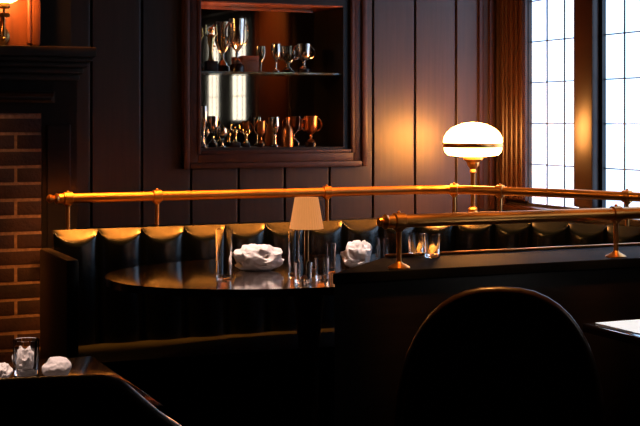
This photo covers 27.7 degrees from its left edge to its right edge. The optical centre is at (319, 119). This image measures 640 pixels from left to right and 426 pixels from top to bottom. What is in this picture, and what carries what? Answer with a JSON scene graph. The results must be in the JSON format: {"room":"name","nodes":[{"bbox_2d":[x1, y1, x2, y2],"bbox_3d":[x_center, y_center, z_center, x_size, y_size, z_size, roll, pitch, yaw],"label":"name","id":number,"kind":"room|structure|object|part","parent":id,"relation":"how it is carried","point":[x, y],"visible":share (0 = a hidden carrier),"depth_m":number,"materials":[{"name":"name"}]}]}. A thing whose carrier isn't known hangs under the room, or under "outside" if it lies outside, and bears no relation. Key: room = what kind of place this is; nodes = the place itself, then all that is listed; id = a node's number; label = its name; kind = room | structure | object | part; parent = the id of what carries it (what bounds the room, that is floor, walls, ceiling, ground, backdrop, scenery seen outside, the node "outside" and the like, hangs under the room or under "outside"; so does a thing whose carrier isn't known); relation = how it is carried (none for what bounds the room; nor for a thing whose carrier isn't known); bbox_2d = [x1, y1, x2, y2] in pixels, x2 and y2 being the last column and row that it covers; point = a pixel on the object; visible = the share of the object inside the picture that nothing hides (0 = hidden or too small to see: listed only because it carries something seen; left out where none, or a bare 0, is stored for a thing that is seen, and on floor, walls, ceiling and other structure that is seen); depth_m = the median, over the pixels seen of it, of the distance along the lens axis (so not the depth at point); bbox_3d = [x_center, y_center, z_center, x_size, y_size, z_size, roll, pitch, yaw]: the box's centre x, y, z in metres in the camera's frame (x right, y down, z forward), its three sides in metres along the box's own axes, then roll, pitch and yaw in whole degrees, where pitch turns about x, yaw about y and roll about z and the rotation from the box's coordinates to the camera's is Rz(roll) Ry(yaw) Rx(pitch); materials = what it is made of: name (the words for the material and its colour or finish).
{"room":"restaurant dining room","nodes":[
{"label":"restaurant dining room","id":0,"kind":"room"},
{"bbox_2d":[71,0,503,227],"bbox_3d":[-1.855,0.005,6.066,6.680,2.750,0.400,0,0,-24],"label":"wall","id":1,"kind":"structure","parent":0,"point":[422,55],"depth_m":6.57,"materials":[{"name":"brown wood"}]},
{"bbox_2d":[182,0,366,168],"bbox_3d":[-0.267,-0.260,6.654,0.990,1.000,0.300,0,0,-24],"label":"upper cabinet","id":2,"kind":"object","parent":1,"relation":"attached to","point":[244,99],"visible":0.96,"depth_m":6.70,"materials":[{"name":"black wood"}]},
{"bbox_2d":[201,106,206,147],"bbox_3d":[-0.577,0.034,6.441,0.040,0.206,0.040,0,0,-24],"label":"trophy","id":3,"kind":"object","parent":2,"relation":"on","point":[203,108],"visible":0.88,"depth_m":6.43,"materials":[{"name":"silver metal"}]},
{"bbox_2d":[204,25,217,70],"bbox_3d":[-0.544,-0.358,6.489,0.069,0.233,0.045,0,0,-24],"label":"trophy","id":4,"kind":"object","parent":2,"relation":"on","point":[210,64],"visible":0.98,"depth_m":6.48,"materials":[{"name":"silver"}]},
{"bbox_2d":[206,116,220,146],"bbox_3d":[-0.535,0.059,6.503,0.080,0.157,0.056,0,0,-7],"label":"trophy cup","id":5,"kind":"object","parent":2,"relation":"on","point":[212,120],"visible":0.99,"depth_m":6.48,"materials":[{"name":"silver metal"}]},
{"bbox_2d":[218,128,226,147],"bbox_3d":[-0.486,0.088,6.481,0.050,0.097,0.050,0,0,-24],"label":"trophy","id":6,"kind":"object","parent":2,"relation":"on","point":[222,132],"visible":1,"depth_m":6.46,"materials":[{"name":"silver metal"}]},
{"bbox_2d":[229,124,240,146],"bbox_3d":[-0.427,0.080,6.529,0.056,0.115,0.036,0,0,-24],"label":"trophy","id":7,"kind":"object","parent":2,"relation":"on","point":[234,143],"visible":1,"depth_m":6.52,"materials":[{"name":"gold metal"}]},
{"bbox_2d":[225,18,248,71],"bbox_3d":[-0.418,-0.375,6.544,0.087,0.266,0.126,0,0,18],"label":"trophy cup","id":8,"kind":"object","parent":2,"relation":"on","point":[236,25],"visible":0.98,"depth_m":6.51,"materials":[{"name":"silver metal"}]},
{"bbox_3d":[-0.461,-0.435,6.510,0.040,0.119,0.010,0,0,-38],"label":"handle","id":9,"kind":"part","parent":8,"relation":"part of","materials":[{"name":"silver metal"}]},
{"bbox_3d":[-0.375,-0.435,6.578,0.040,0.119,0.010,0,0,-38],"label":"handle","id":10,"kind":"part","parent":8,"relation":"part of","materials":[{"name":"silver metal"}]},
{"bbox_2d":[242,130,249,146],"bbox_3d":[-0.372,0.092,6.542,0.042,0.090,0.027,0,0,-24],"label":"trophy","id":11,"kind":"object","parent":2,"relation":"on","point":[245,144],"visible":1,"depth_m":6.54,"materials":[{"name":"gold metal"}]},
{"bbox_2d":[239,56,258,71],"bbox_3d":[-0.362,-0.284,6.623,0.089,0.084,0.052,0,0,-24],"label":"wooden box","id":12,"kind":"object","parent":2,"relation":"on","point":[251,63],"visible":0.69,"depth_m":6.60,"materials":[{"name":"brown wood"}]},
{"bbox_3d":[-0.362,-0.314,6.623,0.089,0.024,0.052,0,0,-24],"label":"lid","id":13,"kind":"part","parent":12,"relation":"part of","materials":[{"name":"brown wood"}]},
{"bbox_2d":[254,121,267,146],"bbox_3d":[-0.299,0.071,6.596,0.068,0.132,0.047,0,0,10],"label":"trophy cup","id":14,"kind":"object","parent":2,"relation":"on","point":[260,124],"visible":0.98,"depth_m":6.58,"materials":[{"name":"gold"}]},
{"bbox_2d":[201,6,327,146],"bbox_3d":[-0.321,-0.222,6.723,0.781,0.715,0.029,0,0,-24],"label":"mirror","id":15,"kind":"object","parent":2,"relation":"attached to","point":[244,100],"depth_m":6.73,"materials":[{"name":"silver mirror"}]},
{"bbox_2d":[201,71,340,75],"bbox_3d":[-0.281,-0.237,6.631,0.781,0.010,0.169,0,0,-24],"label":"shelf","id":16,"kind":"object","parent":2,"relation":"attached to","point":[203,73],"depth_m":6.63,"materials":[{"name":"clear glass"}]},
{"bbox_2d":[271,117,278,146],"bbox_3d":[-0.229,0.061,6.605,0.046,0.152,0.046,0,0,-24],"label":"trophy","id":17,"kind":"object","parent":2,"relation":"on","point":[274,120],"visible":1,"depth_m":6.59,"materials":[{"name":"silver metal"}]},
{"bbox_2d":[271,44,280,71],"bbox_3d":[-0.224,-0.315,6.629,0.051,0.146,0.051,0,0,-24],"label":"trophy","id":18,"kind":"object","parent":2,"relation":"on","point":[275,48],"visible":0.92,"depth_m":6.61,"materials":[{"name":"silver metal"}]},
{"bbox_2d":[281,116,293,146],"bbox_3d":[-0.166,0.058,6.644,0.062,0.157,0.063,0,0,-24],"label":"bottle","id":19,"kind":"object","parent":2,"relation":"on","point":[287,139],"visible":1,"depth_m":6.62,"materials":[{"name":"orange metal"}]},
{"bbox_2d":[292,44,315,72],"bbox_3d":[-0.082,-0.317,6.691,0.080,0.149,0.115,0,0,27],"label":"trophy cup","id":20,"kind":"object","parent":2,"relation":"on","point":[303,50],"visible":0.99,"depth_m":6.66,"materials":[{"name":"silver metal"}]},
{"bbox_2d":[300,116,321,146],"bbox_3d":[-0.046,0.058,6.696,0.073,0.158,0.106,0,0,33],"label":"trophy cup","id":21,"kind":"object","parent":2,"relation":"on","point":[310,122],"visible":1,"depth_m":6.67,"materials":[{"name":"gold"}]},
{"bbox_2d":[77,218,586,228],"bbox_3d":[0.309,0.945,5.688,2.418,0.870,2.028,0,0,-24],"label":"wall ledge","id":22,"kind":"object","parent":1,"relation":"attached to","point":[351,218],"visible":0.09,"depth_m":6.38,"materials":[{"name":"black wood"}]},
{"bbox_2d":[443,122,502,211],"bbox_3d":[0.779,0.260,6.620,0.306,0.499,0.306,0,0,-24],"label":"dome lamp","id":23,"kind":"object","parent":22,"relation":"on","point":[472,141],"visible":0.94,"depth_m":6.52,"materials":[{"name":"white glass"}]},
{"bbox_3d":[0.779,0.315,6.620,0.100,0.258,0.100,0,0,-24],"label":"stem","id":24,"kind":"part","parent":23,"relation":"part of","materials":[{"name":"gold metal"}]},
{"bbox_3d":[0.779,0.163,6.620,0.295,0.044,0.295,0,0,-24],"label":"lamp shade","id":25,"kind":"part","parent":23,"relation":"part of","materials":[{"name":"white glass"}]},
{"bbox_2d":[478,0,506,208],"bbox_3d":[0.938,-0.440,7.054,0.169,1.840,0.034,0,0,-24],"label":"trim","id":26,"kind":"structure","parent":1,"relation":"attached to","point":[480,2],"depth_m":7.05,"materials":[{"name":"brown wood"}]},
{"bbox_2d":[46,0,639,229],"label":"brass railing","id":27,"kind":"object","parent":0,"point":[620,19],"depth_m":6.10,"materials":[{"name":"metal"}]},
{"bbox_3d":[-1.056,0.427,5.445,0.072,0.166,0.072,0,0,-24],"label":"post","id":28,"kind":"part","parent":27,"relation":"part of","materials":[{"name":"gold metal"}]},
{"bbox_3d":[-0.702,0.427,5.600,0.072,0.166,0.072,0,0,-24],"label":"post","id":29,"kind":"part","parent":27,"relation":"part of","materials":[{"name":"gold metal"}]},
{"bbox_3d":[0.032,0.427,5.922,0.072,0.166,0.072,0,0,-24],"label":"post","id":30,"kind":"part","parent":27,"relation":"part of","materials":[{"name":"gold metal"}]},
{"bbox_3d":[0.294,0.402,5.734,2.812,0.216,0.887,0,0,4],"label":"brass rail","id":31,"kind":"part","parent":27,"relation":"part of","materials":[{"name":"gold metal"}]},
{"bbox_3d":[0.308,0.328,5.730,2.785,0.041,0.871,0,0,5],"label":"rail","id":32,"kind":"part","parent":27,"relation":"part of","materials":[{"name":"gold metal"}]},
{"bbox_3d":[0.631,0.427,6.117,0.072,0.166,0.072,0,0,-24],"label":"post","id":33,"kind":"part","parent":27,"relation":"part of","materials":[{"name":"gold metal"}]},
{"bbox_3d":[0.832,0.427,6.005,0.072,0.166,0.072,0,0,-24],"label":"post","id":34,"kind":"part","parent":27,"relation":"part of","materials":[{"name":"gold metal"}]},
{"bbox_3d":[1.318,0.427,5.580,0.072,0.166,0.072,0,0,-24],"label":"post","id":35,"kind":"part","parent":27,"relation":"part of","materials":[{"name":"gold metal"}]},
{"bbox_2d":[335,267,639,425],"bbox_3d":[0.936,0.948,4.659,2.098,0.865,0.350,0,0,-24],"label":"wall partition","id":36,"kind":"structure","parent":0,"point":[377,323],"depth_m":4.19,"materials":[{"name":"black wood"}]},
{"bbox_2d":[333,245,639,283],"bbox_3d":[0.930,0.497,4.657,2.110,0.034,0.380,0,0,-24],"label":"ledge","id":37,"kind":"structure","parent":36,"relation":"on","point":[591,258],"depth_m":4.40,"materials":[{"name":"black wood"}]},
{"bbox_2d":[408,233,423,255],"bbox_3d":[0.340,0.440,4.600,0.056,0.079,0.056,0,0,-24],"label":"water tumbler","id":38,"kind":"object","parent":37,"relation":"on","point":[415,240],"visible":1,"depth_m":4.58,"materials":[{"name":"clear glass"}]},
{"bbox_2d":[424,233,439,257],"bbox_3d":[0.392,0.439,4.550,0.058,0.081,0.058,0,0,-24],"label":"water tumbler","id":39,"kind":"object","parent":37,"relation":"on","point":[431,240],"visible":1,"depth_m":4.53,"materials":[{"name":"clear glass"}]},
{"bbox_2d":[377,204,639,268],"bbox_3d":[1.054,0.387,4.564,1.900,0.186,0.072,0,0,-24],"label":"brass rail","id":40,"kind":"object","parent":37,"relation":"on","point":[399,221],"visible":1,"depth_m":4.35,"materials":[{"name":"gold metal"}]},
{"bbox_3d":[0.256,0.412,4.213,0.072,0.136,0.072,0,0,-24],"label":"post","id":41,"kind":"part","parent":40,"relation":"part of","materials":[{"name":"gold metal"}]},
{"bbox_3d":[1.065,0.328,4.569,1.876,0.043,0.043,0,0,-24],"label":"rail","id":42,"kind":"part","parent":40,"relation":"part of","materials":[{"name":"gold metal"}]},
{"bbox_3d":[1.037,0.412,4.556,0.072,0.136,0.072,0,0,-24],"label":"post","id":43,"kind":"part","parent":40,"relation":"part of","materials":[{"name":"gold metal"}]},
{"bbox_2d":[385,242,639,256],"bbox_3d":[1.025,0.475,4.897,1.740,0.010,0.013,0,0,-24],"label":"trim","id":44,"kind":"structure","parent":36,"relation":"attached to","point":[619,244],"depth_m":4.77,"materials":[{"name":"gold metal"}]},
{"bbox_2d":[504,0,639,226],"bbox_3d":[2.610,0.005,3.658,0.160,2.750,8.400,0,0,-24],"label":"wall","id":45,"kind":"structure","parent":0,"point":[515,202],"depth_m":6.31,"materials":[{"name":"black wood"}]},
{"bbox_2d":[505,0,527,200],"bbox_3d":[1.047,-0.465,6.976,0.034,1.790,0.197,0,0,-24],"label":"trim","id":46,"kind":"structure","parent":45,"relation":"attached to","point":[516,11],"depth_m":6.94,"materials":[{"name":"brown wood"}]},
{"bbox_2d":[528,0,579,208],"bbox_3d":[1.214,-0.305,6.690,0.038,1.510,0.475,0,0,-24],"label":"window","id":47,"kind":"structure","parent":45,"relation":"in","point":[550,22],"depth_m":6.74,"materials":[{"name":"white glass"}]},
{"bbox_2d":[502,204,639,225],"bbox_3d":[1.404,0.470,6.131,0.060,0.030,2.020,0,0,-24],"label":"trim","id":48,"kind":"structure","parent":45,"relation":"attached to","point":[511,207],"depth_m":6.76,"materials":[{"name":"brown wood"}]},
{"bbox_2d":[574,0,598,207],"bbox_3d":[1.305,-0.465,6.374,0.044,1.790,0.160,0,0,-24],"label":"trim","id":49,"kind":"structure","parent":45,"relation":"attached to","point":[586,12],"depth_m":6.33,"materials":[{"name":"brown wood"}]},
{"bbox_3d":[-0.247,1.430,2.403,6.680,0.100,8.400,0,0,-24],"label":"floor","id":50,"kind":"structure","parent":0,"visible":0},
{"bbox_2d":[0,0,96,362],"bbox_3d":[-1.975,0.005,5.439,1.955,2.749,0.649,0,0,-24],"label":"fireplace","id":51,"kind":"object","parent":50,"relation":"on","point":[40,69],"visible":0.64,"depth_m":5.61,"materials":[{"name":"brown brick"}]},
{"bbox_2d":[0,0,15,44],"bbox_3d":[-1.333,-0.463,5.458,0.124,0.295,0.192,0,0,-24],"label":"table lamp","id":52,"kind":"object","parent":51,"relation":"attached to","point":[4,4],"visible":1,"depth_m":5.42,"materials":[{"name":"gold glass"}]},
{"bbox_3d":[-1.319,-0.550,5.428,0.124,0.119,0.124,0,0,-24],"label":"lamp shade","id":53,"kind":"part","parent":52,"relation":"part of","materials":[{"name":"white glass"}]},
{"bbox_3d":[-2.021,-0.844,5.286,1.748,1.048,0.095,0,0,-24],"label":"overmantel panel","id":54,"kind":"part","parent":51,"relation":"part of","materials":[{"name":"brown wood"}]},
{"bbox_3d":[-1.609,0.686,5.483,0.861,1.385,0.046,0,0,-24],"label":"brick panel","id":55,"kind":"part","parent":51,"relation":"part of","materials":[{"name":"brown brick"}]},
{"bbox_3d":[-1.980,-0.100,5.275,1.814,0.050,0.037,0,0,-24],"label":"bead moulding","id":56,"kind":"part","parent":51,"relation":"part of","materials":[{"name":"brown wood"}]},
{"bbox_2d":[3,356,163,412],"bbox_3d":[-0.806,1.005,3.031,0.720,0.750,0.660,0,0,-24],"label":"dining table","id":57,"kind":"object","parent":50,"relation":"on","point":[86,365],"visible":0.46,"depth_m":3.27,"materials":[{"name":"brown wood"}]},
{"bbox_2d":[0,362,12,377],"bbox_3d":[-0.776,0.611,3.169,0.052,0.038,0.091,0,0,-24],"label":"folded napkin","id":58,"kind":"object","parent":57,"relation":"on","point":[6,371],"visible":0.82,"depth_m":3.14,"materials":[{"name":"white fabric"}]},
{"bbox_2d":[12,337,39,375],"bbox_3d":[-0.728,0.587,3.220,0.066,0.086,0.066,0,0,-24],"label":"water tumbler","id":59,"kind":"object","parent":57,"relation":"on","point":[25,349],"visible":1,"depth_m":3.19,"materials":[{"name":"clear glass"}]},
{"bbox_2d":[42,356,71,375],"bbox_3d":[-0.645,0.604,3.179,0.070,0.052,0.077,0,0,-35],"label":"folded napkin","id":60,"kind":"object","parent":57,"relation":"on","point":[58,365],"visible":0.85,"depth_m":3.15,"materials":[{"name":"white fabric"}]},
{"bbox_2d":[0,374,181,425],"bbox_3d":[-0.582,0.916,2.511,0.632,0.932,0.526,0,0,-14],"label":"dining chair","id":61,"kind":"object","parent":50,"relation":"on","point":[98,399],"visible":1,"depth_m":2.28,"materials":[{"name":"black leather"}]},
{"bbox_3d":[-0.530,0.730,2.300,0.572,0.500,0.084,0,0,-14],"label":"backrest","id":62,"kind":"part","parent":61,"relation":"part of","materials":[{"name":"black leather"}]},
{"bbox_2d":[105,254,375,425],"bbox_3d":[-0.043,0.980,5.037,1.580,0.800,1.030,0,0,-24],"label":"dining table","id":63,"kind":"object","parent":50,"relation":"on","point":[198,278],"visible":0.53,"depth_m":4.88,"materials":[{"name":"brown wood"}]},
{"bbox_2d":[216,229,231,277],"bbox_3d":[-0.353,0.491,4.780,0.062,0.177,0.062,0,0,-24],"label":"glass","id":64,"kind":"object","parent":63,"relation":"on","point":[223,236],"visible":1,"depth_m":4.75,"materials":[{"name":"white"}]},
{"bbox_2d":[232,244,283,270],"bbox_3d":[-0.239,0.529,5.020,0.204,0.101,0.130,0,0,-7],"label":"folded napkin","id":65,"kind":"object","parent":63,"relation":"on","point":[251,257],"visible":1,"depth_m":4.98,"materials":[{"name":"white fabric"}]},
{"bbox_2d":[288,230,299,275],"bbox_3d":[-0.097,0.495,4.840,0.044,0.168,0.044,0,0,-24],"label":"glass","id":66,"kind":"object","parent":63,"relation":"on","point":[293,235],"visible":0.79,"depth_m":4.82,"materials":[{"name":"clear glass"}]},
{"bbox_2d":[293,261,312,282],"bbox_3d":[-0.061,0.543,4.640,0.068,0.073,0.068,0,0,-24],"label":"water tumbler","id":67,"kind":"object","parent":63,"relation":"on","point":[302,270],"visible":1,"depth_m":4.61,"materials":[{"name":"clear glass"}]},
{"bbox_2d":[289,197,322,273],"bbox_3d":[-0.051,0.436,4.930,0.130,0.286,0.130,0,0,-24],"label":"table lamp","id":68,"kind":"object","parent":63,"relation":"on","point":[306,216],"visible":0.83,"depth_m":4.89,"materials":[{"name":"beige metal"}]},
{"bbox_3d":[-0.051,0.352,4.930,0.130,0.118,0.130,0,0,-24],"label":"lamp shade","id":69,"kind":"part","parent":68,"relation":"part of","materials":[{"name":"fabric"}]},
{"bbox_3d":[-0.051,0.463,4.930,0.022,0.198,0.022,0,0,-24],"label":"stem","id":70,"kind":"part","parent":68,"relation":"part of","materials":[{"name":"gold metal"}]},
{"bbox_2d":[315,257,328,278],"bbox_3d":[0.007,0.541,4.760,0.054,0.076,0.054,0,0,-24],"label":"water tumbler","id":71,"kind":"object","parent":63,"relation":"on","point":[321,263],"visible":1,"depth_m":4.74,"materials":[{"name":"clear glass"}]},
{"bbox_2d":[326,243,335,270],"bbox_3d":[0.042,0.526,5.000,0.038,0.106,0.038,0,0,-24],"label":"water tumbler","id":72,"kind":"object","parent":63,"relation":"on","point":[330,247],"visible":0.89,"depth_m":4.98,"materials":[{"name":"clear glass"}]},
{"bbox_2d":[340,240,371,267],"bbox_3d":[0.146,0.525,5.119,0.114,0.109,0.150,0,0,43],"label":"folded napkin","id":73,"kind":"object","parent":63,"relation":"on","point":[357,253],"visible":0.88,"depth_m":5.08,"materials":[{"name":"white fabric"}]},
{"bbox_2d":[376,238,387,259],"bbox_3d":[0.248,0.526,5.200,0.052,0.106,0.052,0,0,-24],"label":"water tumbler","id":74,"kind":"object","parent":63,"relation":"on","point":[381,243],"visible":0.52,"depth_m":5.18,"materials":[{"name":"clear glass"}]},
{"bbox_2d":[40,219,639,425],"bbox_3d":[0.249,0.914,5.215,2.492,0.932,1.235,0,0,-24],"label":"banquette","id":75,"kind":"object","parent":50,"relation":"on","point":[208,361],"visible":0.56,"depth_m":5.31,"materials":[{"name":"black leather"}]},
{"bbox_3d":[-1.018,0.950,5.063,0.048,0.860,0.490,0,0,-24],"label":"panel","id":76,"kind":"part","parent":75,"relation":"part of","materials":[{"name":"black wood"}]},
{"bbox_3d":[0.245,0.975,5.202,2.374,0.130,1.130,0,0,-24],"label":"seat","id":77,"kind":"part","parent":75,"relation":"part of","materials":[{"name":"black leather"}]},
{"bbox_2d":[393,286,605,425],"bbox_3d":[0.506,0.916,3.766,0.586,0.932,0.526,0,0,4],"label":"dining chair","id":78,"kind":"object","parent":50,"relation":"on","point":[496,355],"visible":1,"depth_m":3.52,"materials":[{"name":"black leather"}]},
{"bbox_2d":[583,319,639,345],"bbox_3d":[1.324,1.005,3.863,0.800,0.750,0.720,0,0,-24],"label":"dining table","id":79,"kind":"object","parent":50,"relation":"on","point":[592,328],"visible":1,"depth_m":3.90,"materials":[{"name":"brown wood"}]},
{"bbox_2d":[595,319,639,333],"bbox_3d":[1.157,0.628,3.970,0.520,0.003,0.340,0,0,-24],"label":"placemat","id":80,"kind":"object","parent":79,"relation":"on","point":[633,326],"visible":1,"depth_m":3.98,"materials":[{"name":"white paper"}]}
]}

